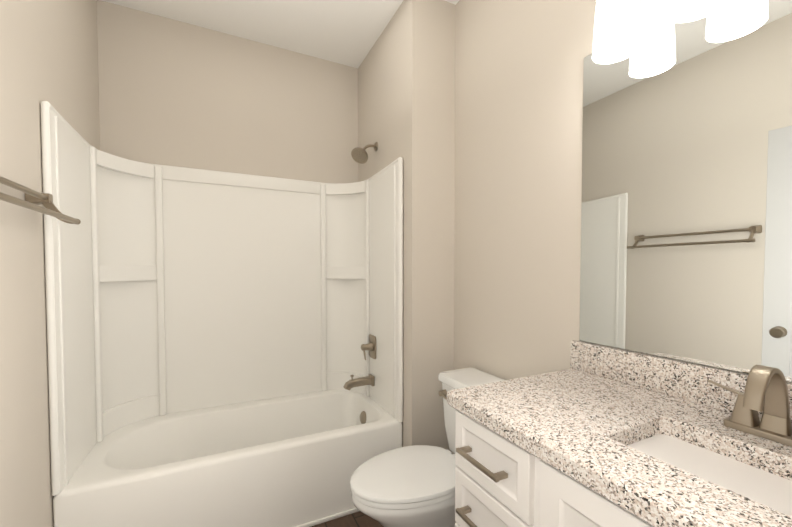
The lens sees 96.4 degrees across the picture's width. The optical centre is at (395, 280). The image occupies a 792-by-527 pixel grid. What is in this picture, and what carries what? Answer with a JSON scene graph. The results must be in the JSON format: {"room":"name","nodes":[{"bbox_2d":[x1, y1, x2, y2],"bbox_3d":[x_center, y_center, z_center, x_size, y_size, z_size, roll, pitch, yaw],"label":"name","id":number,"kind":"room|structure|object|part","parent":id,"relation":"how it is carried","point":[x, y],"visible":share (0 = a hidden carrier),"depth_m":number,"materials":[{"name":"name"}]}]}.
{"room":"bathroom","nodes":[
{"label":"bathroom","id":0,"kind":"room"},
{"bbox_2d":[0,0,99,526],"bbox_3d":[-1.150,-0.124,0.823,0.100,2.870,2.880,-1,2,-26],"label":"wall","id":1,"kind":"structure","parent":0,"point":[49,51],"depth_m":1.27,"materials":[{"name":"paint"}]},
{"bbox_2d":[0,176,80,224],"bbox_3d":[-1.098,-0.258,0.982,0.135,0.113,0.763,-1,2,-26],"label":"towel rail","id":2,"kind":"object","parent":1,"relation":"attached to","point":[33,200],"visible":1,"depth_m":1.15,"materials":[{"name":"silver metal"}]},
{"bbox_2d":[97,0,357,182],"bbox_3d":[-0.887,-0.173,2.500,2.050,2.870,0.100,-1,2,-26],"label":"wall","id":3,"kind":"structure","parent":0,"point":[172,92],"depth_m":2.29,"materials":[{"name":"paint"}]},
{"bbox_2d":[102,0,458,67],"bbox_3d":[-0.275,-1.621,1.209,2.050,0.100,2.880,-1,2,-26],"label":"ceiling","id":4,"kind":"structure","parent":0,"point":[346,32],"depth_m":2.17,"materials":[{"name":"paint"}]},
{"bbox_2d":[311,511,382,526],"bbox_3d":[-0.275,1.323,1.295,2.050,0.050,2.880,-1,2,-26],"label":"floor","id":5,"kind":"structure","parent":0,"point":[358,519],"depth_m":1.88,"materials":[{"name":"brown tile"}]},
{"bbox_2d":[40,101,402,526],"bbox_3d":[-0.823,0.175,2.057,1.562,2.200,0.762,-1,2,-26],"label":"bathtub","id":6,"kind":"object","parent":5,"relation":"on","point":[225,349],"visible":1,"depth_m":2.13,"materials":[{"name":"white plastic"}]},
{"bbox_2d":[295,508,358,526],"bbox_3d":[-0.651,1.273,1.748,1.546,0.022,0.014,-1,2,-26],"label":"baseboard","id":7,"kind":"structure","parent":6,"relation":"attached to","point":[330,517],"depth_m":1.89,"materials":[{"name":"paint"}]},
{"bbox_2d":[360,411,365,423],"bbox_3d":[-0.221,0.929,2.402,0.035,0.085,0.085,-1,2,-26],"label":"overflow drain","id":8,"kind":"object","parent":6,"relation":"in","point":[363,413],"depth_m":2.39,"materials":[{"name":"silver metal"}]},
{"bbox_2d":[350,368,503,526],"bbox_3d":[0.170,0.883,1.567,0.769,0.813,0.454,-1,2,-26],"label":"toilet","id":9,"kind":"object","parent":5,"relation":"on","point":[410,486],"visible":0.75,"depth_m":1.43,"materials":[{"name":"white ceramic"}]},
{"bbox_3d":[0.049,0.838,1.507,0.490,0.018,0.370,-1,2,-26],"label":"seat","id":10,"kind":"part","parent":9,"relation":"part of","materials":[{"name":"white plastic"}]},
{"bbox_3d":[0.058,0.826,1.511,0.520,0.047,0.380,-1,2,-26],"label":"lid","id":11,"kind":"part","parent":9,"relation":"part of","materials":[{"name":"white plastic"}]},
{"bbox_3d":[0.245,0.563,1.740,0.034,0.035,0.093,-1,2,-26],"label":"lever","id":12,"kind":"part","parent":9,"relation":"part of","materials":[{"name":"silver metal"}]},
{"bbox_3d":[0.411,0.667,1.680,0.231,0.388,0.454,-1,2,-26],"label":"tank","id":13,"kind":"part","parent":9,"relation":"part of","materials":[{"name":"white ceramic"}]},
{"bbox_2d":[447,340,791,526],"bbox_3d":[0.635,0.749,0.811,0.625,1.126,1.000,-1,2,-26],"label":"bathroom vanity","id":14,"kind":"object","parent":5,"relation":"on","point":[595,435],"visible":1,"depth_m":0.85,"materials":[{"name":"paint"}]},
{"bbox_2d":[708,365,791,446],"bbox_3d":[0.818,0.272,0.781,0.149,0.170,0.254,-1,2,-26],"label":"faucet","id":15,"kind":"object","parent":14,"relation":"on","point":[766,389],"depth_m":0.80,"materials":[{"name":"silver metal"}]},
{"bbox_2d":[358,0,455,453],"bbox_3d":[0.072,-0.172,2.436,0.385,2.870,0.860,-1,2,-26],"label":"wall","id":16,"kind":"structure","parent":0,"point":[406,90],"depth_m":2.03,"materials":[{"name":"paint"}]},
{"bbox_2d":[453,0,790,453],"bbox_3d":[0.812,-0.137,1.251,0.100,2.870,1.920,-1,2,-26],"label":"wall","id":17,"kind":"structure","parent":0,"point":[518,138],"depth_m":1.63,"materials":[{"name":"paint"}]},
{"bbox_2d":[592,0,729,63],"bbox_3d":[0.809,-0.890,0.927,0.169,0.345,0.570,-1,2,-26],"label":"sconce","id":18,"kind":"object","parent":17,"relation":"attached to","point":[616,37],"visible":0.98,"depth_m":1.07,"materials":[{"name":"white glass"}]},
{"bbox_2d":[579,0,791,382],"bbox_3d":[0.892,-0.291,0.960,0.006,1.065,0.855,-1,2,-26],"label":"mirror","id":19,"kind":"object","parent":17,"relation":"attached to","point":[686,226],"visible":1,"depth_m":1.02,"materials":[{"name":"clear glass"}]}
]}

